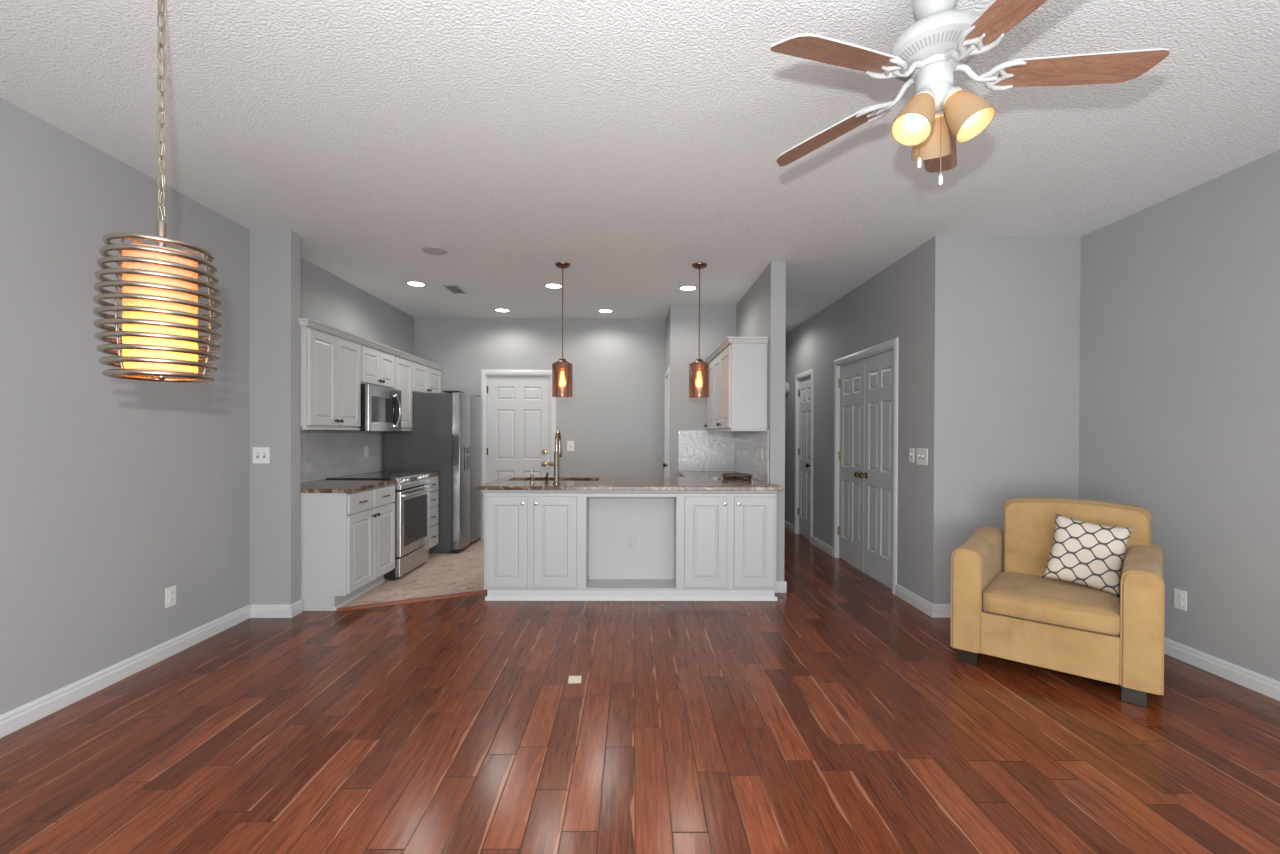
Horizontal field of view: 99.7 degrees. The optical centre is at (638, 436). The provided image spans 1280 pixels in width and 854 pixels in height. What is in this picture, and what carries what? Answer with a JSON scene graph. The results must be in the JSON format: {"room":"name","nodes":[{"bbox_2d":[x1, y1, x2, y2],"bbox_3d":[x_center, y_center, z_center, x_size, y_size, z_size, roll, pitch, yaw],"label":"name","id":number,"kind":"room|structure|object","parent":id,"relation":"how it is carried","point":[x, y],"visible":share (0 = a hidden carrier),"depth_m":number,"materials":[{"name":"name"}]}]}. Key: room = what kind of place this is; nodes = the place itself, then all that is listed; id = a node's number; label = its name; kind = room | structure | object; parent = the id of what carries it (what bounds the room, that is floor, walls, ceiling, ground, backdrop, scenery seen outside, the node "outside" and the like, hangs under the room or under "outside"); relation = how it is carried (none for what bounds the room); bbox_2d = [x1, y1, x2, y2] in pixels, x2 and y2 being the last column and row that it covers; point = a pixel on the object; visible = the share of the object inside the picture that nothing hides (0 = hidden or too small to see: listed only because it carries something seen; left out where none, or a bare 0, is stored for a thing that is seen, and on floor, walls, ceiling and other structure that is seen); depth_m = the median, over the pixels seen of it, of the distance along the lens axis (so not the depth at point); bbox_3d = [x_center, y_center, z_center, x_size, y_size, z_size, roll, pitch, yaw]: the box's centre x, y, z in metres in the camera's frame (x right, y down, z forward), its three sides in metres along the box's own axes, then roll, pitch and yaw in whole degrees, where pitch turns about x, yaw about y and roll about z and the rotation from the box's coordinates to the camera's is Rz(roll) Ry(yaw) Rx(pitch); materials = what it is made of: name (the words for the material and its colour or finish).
{"room":"living room","nodes":[
{"label":"living room","id":0,"kind":"room"},
{"bbox_2d":[0,97,413,714],"bbox_3d":[-2.792,-0.080,2.046,0.120,2.740,9.550,0,0,-1],"label":"wall","id":1,"kind":"structure","parent":0,"point":[116,493],"depth_m":2.73,"materials":[{"name":"grey paint"}]},
{"bbox_2d":[0,604,250,737],"bbox_3d":[-2.714,1.251,0.603,0.016,0.092,6.450,0,0,-1],"label":"baseboard","id":2,"kind":"structure","parent":1,"relation":"attached to","point":[13,720],"depth_m":2.79,"materials":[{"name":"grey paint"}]},
{"bbox_2d":[165,585,175,607],"bbox_3d":[-2.743,0.940,3.170,0.009,0.115,0.072,0,0,-1],"label":"power outlet","id":3,"kind":"object","parent":1,"relation":"attached to","point":[170,593],"visible":1,"depth_m":3.16,"materials":[{"name":"white plastic"}]},
{"bbox_2d":[301,326,360,429],"bbox_3d":[-2.566,-0.428,4.319,0.376,0.755,0.772,0,0,-1],"label":"upper cabinet","id":4,"kind":"object","parent":1,"relation":"attached to","point":[330,364],"visible":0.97,"depth_m":4.21,"materials":[{"name":"grey paint"}]},
{"bbox_2d":[298,318,443,369],"bbox_3d":[-2.514,-0.836,5.296,0.247,0.048,2.803,0,0,-1],"label":"crown molding","id":5,"kind":"structure","parent":4,"relation":"attached to","point":[308,322],"depth_m":4.69,"materials":[{"name":"grey paint"}]},
{"bbox_2d":[301,427,379,482],"bbox_3d":[-2.757,0.149,4.855,0.010,0.450,1.835,0,0,-1],"label":"backsplash","id":6,"kind":"structure","parent":1,"relation":"attached to","point":[324,454],"depth_m":4.94,"materials":[{"name":"tile"}]},
{"bbox_2d":[365,446,367,456],"bbox_3d":[-2.754,0.152,5.473,0.009,0.115,0.072,0,0,-1],"label":"power outlet","id":7,"kind":"object","parent":1,"relation":"attached to","point":[366,447],"visible":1,"depth_m":5.46,"materials":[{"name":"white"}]},
{"bbox_2d":[359,344,394,388],"bbox_3d":[-2.573,-0.638,5.044,0.376,0.343,0.674,0,0,-1],"label":"upper cabinet","id":8,"kind":"object","parent":1,"relation":"attached to","point":[377,366],"visible":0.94,"depth_m":5.00,"materials":[{"name":"grey paint"}]},
{"bbox_2d":[324,384,400,431],"bbox_3d":[-2.539,-0.254,5.047,0.446,0.415,0.670,0,0,-1],"label":"microwave","id":9,"kind":"object","parent":8,"relation":"attached to","point":[380,406],"visible":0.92,"depth_m":4.92,"materials":[{"name":"silver metal"}]},
{"bbox_2d":[394,355,411,430],"bbox_3d":[-2.595,-0.435,5.593,0.344,0.755,0.428,0,0,-1],"label":"upper cabinet","id":10,"kind":"object","parent":1,"relation":"attached to","point":[403,367],"visible":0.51,"depth_m":5.62,"materials":[{"name":"grey paint"}]},
{"bbox_2d":[411,361,440,392],"bbox_3d":[-2.585,-0.649,6.247,0.376,0.333,0.874,0,0,-1],"label":"upper cabinet","id":11,"kind":"object","parent":1,"relation":"attached to","point":[425,379],"visible":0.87,"depth_m":6.16,"materials":[{"name":"grey paint"}]},
{"bbox_2d":[250,230,300,604],"bbox_3d":[-2.606,-0.089,3.879,0.290,2.740,0.112,0,0,-1],"label":"wall","id":12,"kind":"structure","parent":0,"point":[275,255],"depth_m":3.82,"materials":[{"name":"grey paint"}]},
{"bbox_2d":[253,447,269,463],"bbox_3d":[-2.668,0.134,3.815,0.118,0.115,0.016,0,0,-1],"label":"light switch","id":13,"kind":"object","parent":12,"relation":"attached to","point":[261,455],"visible":1,"depth_m":3.82,"materials":[{"name":"white plastic"}]},
{"bbox_2d":[250,600,302,617],"bbox_3d":[-2.595,1.235,3.877,0.290,0.092,0.126,0,0,-1],"label":"baseboard","id":14,"kind":"structure","parent":12,"relation":"attached to","point":[257,610],"depth_m":3.81,"materials":[{"name":"grey paint"}]},
{"bbox_2d":[414,318,665,476],"bbox_3d":[-0.856,-0.097,6.781,3.850,2.740,0.120,0,0,-1],"label":"wall","id":15,"kind":"structure","parent":0,"point":[610,401],"depth_m":6.72,"materials":[{"name":"grey paint"}]},
{"bbox_2d":[487,376,549,482],"bbox_3d":[-1.503,0.257,6.723,0.812,2.012,0.102,0,0,-1],"label":"door","id":16,"kind":"structure","parent":15,"relation":"in","point":[518,407],"depth_m":6.74,"materials":[{"name":"grey paint"}]},
{"bbox_2d":[480,370,556,537],"bbox_3d":[-1.493,0.221,6.762,0.944,2.099,0.129,0,0,-1],"label":"trim","id":17,"kind":"structure","parent":15,"relation":"attached to","point":[552,374],"depth_m":6.70,"materials":[{"name":"grey paint"}]},
{"bbox_2d":[567,441,573,450],"bbox_3d":[-0.842,0.119,6.714,0.088,0.125,0.016,0,0,-1],"label":"light switch","id":18,"kind":"object","parent":15,"relation":"attached to","point":[570,444],"visible":1,"depth_m":6.72,"materials":[{"name":"white plastic"}]},
{"bbox_2d":[0,0,1279,332],"bbox_3d":[0.227,-1.505,3.295,6.132,0.120,12.000,0,0,-1],"label":"ceiling","id":19,"kind":"structure","parent":0,"point":[629,144],"depth_m":2.52,"materials":[{"name":"white paint"}]},
{"bbox_2d":[93,0,221,382],"bbox_3d":[-1.484,-0.808,1.681,0.301,1.270,0.301,0,0,-3],"label":"lantern","id":20,"kind":"object","parent":19,"relation":"hanging from","point":[159,284],"visible":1,"depth_m":1.61,"materials":[{"name":"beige metal"}]},
{"bbox_2d":[406,281,425,286],"bbox_3d":[-2.125,-1.459,5.163,0.184,0.008,0.184,0,0,-1],"label":"recessed light","id":21,"kind":"object","parent":19,"relation":"in","point":[412,283],"visible":1,"depth_m":5.14,"materials":[{"name":"white plastic"}]},
{"bbox_2d":[421,246,447,254],"bbox_3d":[-1.594,-1.450,4.223,0.196,0.012,0.196,0,0,-1],"label":"ceiling speaker","id":22,"kind":"object","parent":19,"relation":"attached to","point":[433,250],"visible":1,"depth_m":4.20,"materials":[{"name":"grey plastic"}]},
{"bbox_2d":[423,248,445,254],"bbox_3d":[-1.594,-1.446,4.223,0.172,0.002,0.172,0,0,-1],"label":"grille","id":23,"kind":"object","parent":22,"relation":"attached to","point":[433,251],"depth_m":4.22,"materials":[{"name":"grey metal"}]},
{"bbox_2d":[442,285,467,293],"bbox_3d":[-1.818,-1.457,5.361,0.150,0.012,0.310,0,0,-1],"label":"ceiling vent","id":24,"kind":"object","parent":19,"relation":"in","point":[454,289],"visible":1,"depth_m":5.36,"materials":[{"name":"grey metal"}]},
{"bbox_2d":[494,308,510,311],"bbox_3d":[-1.575,-1.462,6.259,0.184,0.008,0.184,0,0,-1],"label":"recessed light","id":25,"kind":"object","parent":19,"relation":"in","point":[496,309],"visible":1,"depth_m":6.25,"materials":[{"name":"white plastic"}]},
{"bbox_2d":[544,283,561,288],"bbox_3d":[-0.818,-1.454,5.217,0.184,0.008,0.184,0,0,-1],"label":"recessed light","id":26,"kind":"object","parent":19,"relation":"in","point":[548,285],"visible":0.97,"depth_m":5.20,"materials":[{"name":"white plastic"}]},
{"bbox_2d":[555,262,569,384],"bbox_3d":[-0.641,-0.895,4.564,0.172,1.118,0.172,0,0,-1],"label":"pendant light","id":27,"kind":"object","parent":19,"relation":"hanging from","point":[562,265],"visible":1,"depth_m":4.55,"materials":[{"name":"orange metal"}]},
{"bbox_2d":[560,363,564,368],"bbox_3d":[-0.642,-0.594,4.566,0.036,0.047,0.036,0,0,-1],"label":"socket","id":28,"kind":"object","parent":27,"relation":"attached to","point":[562,365],"depth_m":4.55,"materials":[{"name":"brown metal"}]},
{"bbox_2d":[598,309,612,312],"bbox_3d":[-0.382,-1.458,6.269,0.184,0.008,0.184,0,0,-1],"label":"recessed light","id":29,"kind":"object","parent":19,"relation":"in","point":[599,310],"visible":1,"depth_m":6.24,"materials":[{"name":"white plastic"}]},
{"bbox_2d":[679,285,697,290],"bbox_3d":[0.486,-1.449,5.274,0.184,0.008,0.184,0,0,-1],"label":"recessed light","id":30,"kind":"object","parent":19,"relation":"in","point":[684,287],"visible":1,"depth_m":5.25,"materials":[{"name":"white plastic"}]},
{"bbox_2d":[692,262,706,385],"bbox_3d":[0.514,-0.891,4.561,0.172,1.118,0.172,0,0,-1],"label":"pendant light","id":31,"kind":"object","parent":19,"relation":"hanging from","point":[699,265],"visible":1,"depth_m":4.55,"materials":[{"name":"orange metal"}]},
{"bbox_2d":[770,0,1169,184],"bbox_3d":[0.918,-1.099,1.624,1.148,0.668,1.100,0,0,-1],"label":"ceiling fan","id":32,"kind":"object","parent":19,"relation":"hanging from","point":[942,41],"visible":1,"depth_m":1.60,"materials":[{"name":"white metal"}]},
{"bbox_2d":[0,528,1279,853],"bbox_3d":[0.215,1.352,3.309,6.132,0.126,12.000,0,0,-1],"label":"floor","id":33,"kind":"structure","parent":0,"point":[835,714],"depth_m":2.30,"materials":[{"name":"brown wood"}]},
{"bbox_2d":[301,484,394,610],"bbox_3d":[-2.429,0.846,4.350,0.660,0.866,0.794,0,0,-1],"label":"base cabinet","id":34,"kind":"object","parent":33,"relation":"on","point":[348,539],"visible":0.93,"depth_m":3.96,"materials":[{"name":"grey paint"}]},
{"bbox_2d":[301,479,396,492],"bbox_3d":[-2.437,0.396,4.343,0.640,0.032,0.804,0,0,-1],"label":"countertop","id":35,"kind":"structure","parent":34,"relation":"on","point":[325,485],"depth_m":4.26,"materials":[{"name":"brown stone"}]},
{"bbox_2d":[326,473,432,579],"bbox_3d":[-2.394,0.817,5.094,0.722,0.905,0.684,0,0,-1],"label":"range","id":36,"kind":"object","parent":33,"relation":"on","point":[412,490],"visible":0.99,"depth_m":4.98,"materials":[{"name":"silver metal"}]},
{"bbox_2d":[326,473,416,478],"bbox_3d":[-2.468,0.370,5.091,0.571,0.011,0.684,0,0,-1],"label":"cooktop","id":37,"kind":"object","parent":36,"relation":"in","point":[359,475],"depth_m":4.95,"materials":[{"name":"grey glass"}]},
{"bbox_2d":[337,590,486,611],"bbox_3d":[-1.705,1.276,4.224,1.140,0.014,0.060,0,0,-27],"label":"trim","id":38,"kind":"structure","parent":33,"relation":"on","point":[479,591],"depth_m":4.18,"materials":[{"name":"brown wood"}]},
{"bbox_2d":[384,391,481,552],"bbox_3d":[-2.325,0.383,6.254,0.846,1.762,0.868,0,0,-1],"label":"refrigerator","id":39,"kind":"object","parent":33,"relation":"on","point":[445,437],"visible":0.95,"depth_m":5.82,"materials":[{"name":"grey metal"}]},
{"bbox_2d":[428,475,438,548],"bbox_3d":[-2.443,0.836,5.624,0.659,0.860,0.365,0,0,-1],"label":"base cabinet","id":40,"kind":"object","parent":33,"relation":"on","point":[434,480],"visible":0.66,"depth_m":5.67,"materials":[{"name":"grey paint"}]},
{"bbox_2d":[370,471,439,475],"bbox_3d":[-2.450,0.389,5.622,0.640,0.032,0.368,0,0,-1],"label":"countertop","id":41,"kind":"structure","parent":40,"relation":"on","point":[430,473],"depth_m":5.61,"materials":[{"name":"brown stone"}]},
{"bbox_2d":[568,676,581,682],"bbox_3d":[-0.338,1.294,2.875,0.068,0.001,0.084,0,0,-3],"label":"floor outlet","id":42,"kind":"object","parent":33,"relation":"on","point":[572,679],"visible":1,"depth_m":2.87,"materials":[{"name":"beige"}]},
{"bbox_2d":[482,490,777,600],"bbox_3d":[-0.068,0.853,4.641,2.320,0.866,0.885,0,0,-1],"label":"base cabinet","id":43,"kind":"object","parent":33,"relation":"on","point":[540,545],"visible":0.93,"depth_m":4.24,"materials":[{"name":"grey paint"}]},
{"bbox_2d":[477,471,782,490],"bbox_3d":[-0.068,0.401,5.086,2.388,0.032,1.760,0,0,-1],"label":"countertop","id":44,"kind":"structure","parent":43,"relation":"on","point":[690,480],"depth_m":4.41,"materials":[{"name":"brown stone"}]},
{"bbox_2d":[529,470,534,483],"bbox_3d":[-0.869,0.331,4.438,0.042,0.106,0.092,0,0,-1],"label":"soap dispenser","id":45,"kind":"object","parent":44,"relation":"on","point":[532,471],"visible":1,"depth_m":4.41,"materials":[{"name":"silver metal"}]},
{"bbox_2d":[544,472,548,482],"bbox_3d":[-0.758,0.340,4.492,0.036,0.090,0.092,0,0,-1],"label":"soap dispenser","id":46,"kind":"object","parent":44,"relation":"on","point":[546,476],"visible":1,"depth_m":4.46,"materials":[{"name":"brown metal"}]},
{"bbox_2d":[548,430,561,483],"bbox_3d":[-0.691,0.163,4.498,0.103,0.444,0.228,0,0,-1],"label":"faucet","id":47,"kind":"object","parent":44,"relation":"on","point":[558,451],"visible":1,"depth_m":4.40,"materials":[{"name":"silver metal"}]},
{"bbox_2d":[721,473,752,479],"bbox_3d":[0.902,0.369,4.942,0.282,0.040,0.362,0,0,-1],"label":"oval tray","id":48,"kind":"object","parent":44,"relation":"on","point":[726,476],"visible":1,"depth_m":4.87,"materials":[{"name":"brown metal"}]},
{"bbox_2d":[627,536,634,548],"bbox_3d":[-0.062,0.883,4.496,0.072,0.115,0.009,0,0,-1],"label":"power outlet","id":49,"kind":"object","parent":43,"relation":"attached to","point":[630,539],"visible":1,"depth_m":4.50,"materials":[{"name":"grey plastic"}]},
{"bbox_2d":[950,497,1164,706],"bbox_3d":[2.431,0.845,3.140,0.924,0.919,0.880,0,0,41],"label":"armchair","id":50,"kind":"object","parent":33,"relation":"on","point":[1003,606],"visible":1,"depth_m":2.93,"materials":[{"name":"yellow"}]},
{"bbox_2d":[983,572,1119,634],"bbox_3d":[2.354,0.925,3.077,0.585,0.150,0.680,0,0,41],"label":"seat cushion","id":51,"kind":"object","parent":50,"relation":"on","point":[1024,599],"depth_m":2.89,"materials":[{"name":"yellow fabric"}]},
{"bbox_2d":[1042,513,1132,596],"bbox_3d":[2.548,0.665,3.073,0.391,0.415,0.165,0,0,43],"label":"throw pillow","id":52,"kind":"object","parent":50,"relation":"on","point":[1082,552],"visible":1,"depth_m":3.03,"materials":[{"name":"fabric"}]},
{"bbox_2d":[666,307,669,377],"bbox_3d":[0.394,-0.090,6.402,0.100,2.740,0.665,0,0,-1],"label":"wall","id":53,"kind":"structure","parent":0,"point":[668,314],"depth_m":6.27,"materials":[{"name":"grey paint"}]},
{"bbox_2d":[664,366,669,476],"bbox_3d":[0.388,0.248,6.371,0.129,2.064,0.708,0,0,-1],"label":"trim","id":54,"kind":"structure","parent":53,"relation":"attached to","point":[667,374],"depth_m":6.65,"materials":[{"name":"grey paint"}]},
{"bbox_2d":[669,304,735,476],"bbox_3d":[0.712,-0.087,6.022,0.729,2.740,0.100,0,0,-1],"label":"wall","id":55,"kind":"structure","parent":0,"point":[688,400],"depth_m":5.97,"materials":[{"name":"grey paint"}]},
{"bbox_2d":[679,431,734,470],"bbox_3d":[0.755,0.159,5.969,0.620,0.446,0.010,0,0,-1],"label":"backsplash","id":56,"kind":"structure","parent":55,"relation":"attached to","point":[698,450],"depth_m":5.96,"materials":[{"name":"tile"}]},
{"bbox_2d":[736,262,785,580],"bbox_3d":[1.130,-0.089,6.844,0.124,2.740,4.735,0,0,-1],"label":"wall partition","id":57,"kind":"structure","parent":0,"point":[761,312],"depth_m":4.48,"materials":[{"name":"grey paint"}]},
{"bbox_2d":[704,337,768,431],"bbox_3d":[0.909,-0.445,5.249,0.354,0.793,1.426,0,0,-1],"label":"upper cabinet","id":58,"kind":"object","parent":57,"relation":"attached to","point":[736,371],"visible":1,"depth_m":4.58,"materials":[{"name":"grey paint"}]},
{"bbox_2d":[735,430,768,482],"bbox_3d":[1.079,0.165,5.245,0.010,0.444,1.464,0,0,-1],"label":"backsplash","id":59,"kind":"structure","parent":57,"relation":"attached to","point":[746,443],"depth_m":5.09,"materials":[{"name":"tile"}]},
{"bbox_2d":[760,448,762,461],"bbox_3d":[1.075,0.161,4.712,0.009,0.115,0.072,0,0,-1],"label":"power outlet","id":60,"kind":"object","parent":57,"relation":"attached to","point":[761,449],"visible":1,"depth_m":4.70,"materials":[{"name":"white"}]},
{"bbox_2d":[775,581,786,592],"bbox_3d":[1.133,1.235,6.843,0.140,0.092,4.751,0,0,-1],"label":"baseboard","id":61,"kind":"structure","parent":57,"relation":"attached to","point":[781,586],"depth_m":4.47,"materials":[{"name":"grey paint"}]},
{"bbox_2d":[785,236,951,603],"bbox_3d":[2.161,-0.084,6.554,0.120,2.740,5.337,0,0,-1],"label":"wall","id":62,"kind":"structure","parent":0,"point":[910,300],"depth_m":4.25,"materials":[{"name":"grey paint"}]},
{"bbox_2d":[785,382,788,393],"bbox_3d":[2.067,-0.679,7.579,0.050,0.170,0.170,0,0,-1],"label":"door chime","id":63,"kind":"object","parent":62,"relation":"attached to","point":[786,383],"visible":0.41,"depth_m":7.51,"materials":[{"name":"white plastic"}]},
{"bbox_2d":[794,369,812,542],"bbox_3d":[2.143,0.235,6.844,0.129,2.099,0.698,0,0,-1],"label":"trim","id":64,"kind":"structure","parent":62,"relation":"attached to","point":[807,374],"depth_m":7.11,"materials":[{"name":"grey paint"}]},
{"bbox_2d":[798,377,810,539],"bbox_3d":[2.104,0.271,6.853,0.102,2.010,0.564,0,0,-1],"label":"door","id":65,"kind":"structure","parent":62,"relation":"in","point":[804,392],"depth_m":6.90,"materials":[{"name":"grey paint"}]},
{"bbox_2d":[838,359,864,571],"bbox_3d":[2.119,0.274,5.429,0.102,2.020,0.631,0,0,-1],"label":"door","id":66,"kind":"structure","parent":62,"relation":"in","point":[851,383],"depth_m":5.39,"materials":[{"name":"grey paint"}]},
{"bbox_2d":[785,520,931,616],"bbox_3d":[2.088,1.240,6.550,0.016,0.092,5.317,0,0,-1],"label":"baseboard","id":67,"kind":"structure","parent":62,"relation":"attached to","point":[901,592],"depth_m":4.29,"materials":[{"name":"grey paint"}]},
{"bbox_2d":[833,337,898,593],"bbox_3d":[2.161,0.239,5.111,0.129,2.109,1.384,0,0,-1],"label":"trim","id":68,"kind":"structure","parent":62,"relation":"attached to","point":[892,344],"depth_m":4.77,"materials":[{"name":"grey paint"}]},
{"bbox_2d":[859,350,892,588],"bbox_3d":[2.125,0.277,4.792,0.102,2.020,0.631,0,0,-1],"label":"door","id":69,"kind":"structure","parent":62,"relation":"in","point":[878,452],"depth_m":4.80,"materials":[{"name":"grey paint"}]},
{"bbox_2d":[909,448,913,462],"bbox_3d":[2.117,0.146,4.191,0.016,0.115,0.072,0,0,-1],"label":"light switch","id":70,"kind":"object","parent":62,"relation":"attached to","point":[911,450],"visible":1,"depth_m":4.19,"materials":[{"name":"white plastic"}]},
{"bbox_2d":[916,448,927,464],"bbox_3d":[2.118,0.151,4.043,0.016,0.125,0.150,0,0,-1],"label":"light switch","id":71,"kind":"object","parent":62,"relation":"attached to","point":[922,453],"visible":1,"depth_m":4.03,"materials":[{"name":"white plastic"}]},
{"bbox_2d":[950,236,1080,603],"bbox_3d":[2.714,-0.069,3.951,0.932,2.740,0.120,0,0,-1],"label":"wall","id":72,"kind":"structure","parent":0,"point":[1015,334],"depth_m":3.89,"materials":[{"name":"grey paint"}]},
{"bbox_2d":[931,604,950,617],"bbox_3d":[2.642,1.256,3.889,1.068,0.092,0.016,0,0,-1],"label":"baseboard","id":73,"kind":"structure","parent":72,"relation":"attached to","point":[937,610],"depth_m":3.88,"materials":[{"name":"grey paint"}]},
{"bbox_2d":[1079,150,1279,680],"bbox_3d":[3.274,-0.050,0.675,0.120,2.740,6.683,0,0,-1],"label":"wall","id":74,"kind":"structure","parent":0,"point":[1179,399],"depth_m":3.07,"materials":[{"name":"grey paint"}]},
{"bbox_2d":[1174,588,1186,610],"bbox_3d":[3.180,0.957,3.170,0.009,0.115,0.072,0,0,-1],"label":"power outlet","id":75,"kind":"object","parent":74,"relation":"attached to","point":[1180,596],"visible":1,"depth_m":3.16,"materials":[{"name":"white plastic"}]},
{"bbox_2d":[1176,600,1182,605],"bbox_3d":[3.177,0.978,3.170,0.003,0.033,0.033,0,0,-1],"label":"socket","id":76,"kind":"object","parent":75,"relation":"attached to","point":[1178,602],"depth_m":3.17,"materials":[{"name":"grey plastic"}]},
{"bbox_2d":[1164,637,1279,700],"bbox_3d":[3.201,1.274,0.671,0.016,0.092,6.463,0,0,-1],"label":"baseboard","id":77,"kind":"structure","parent":74,"relation":"attached to","point":[1265,685],"depth_m":2.92,"materials":[{"name":"grey paint"}]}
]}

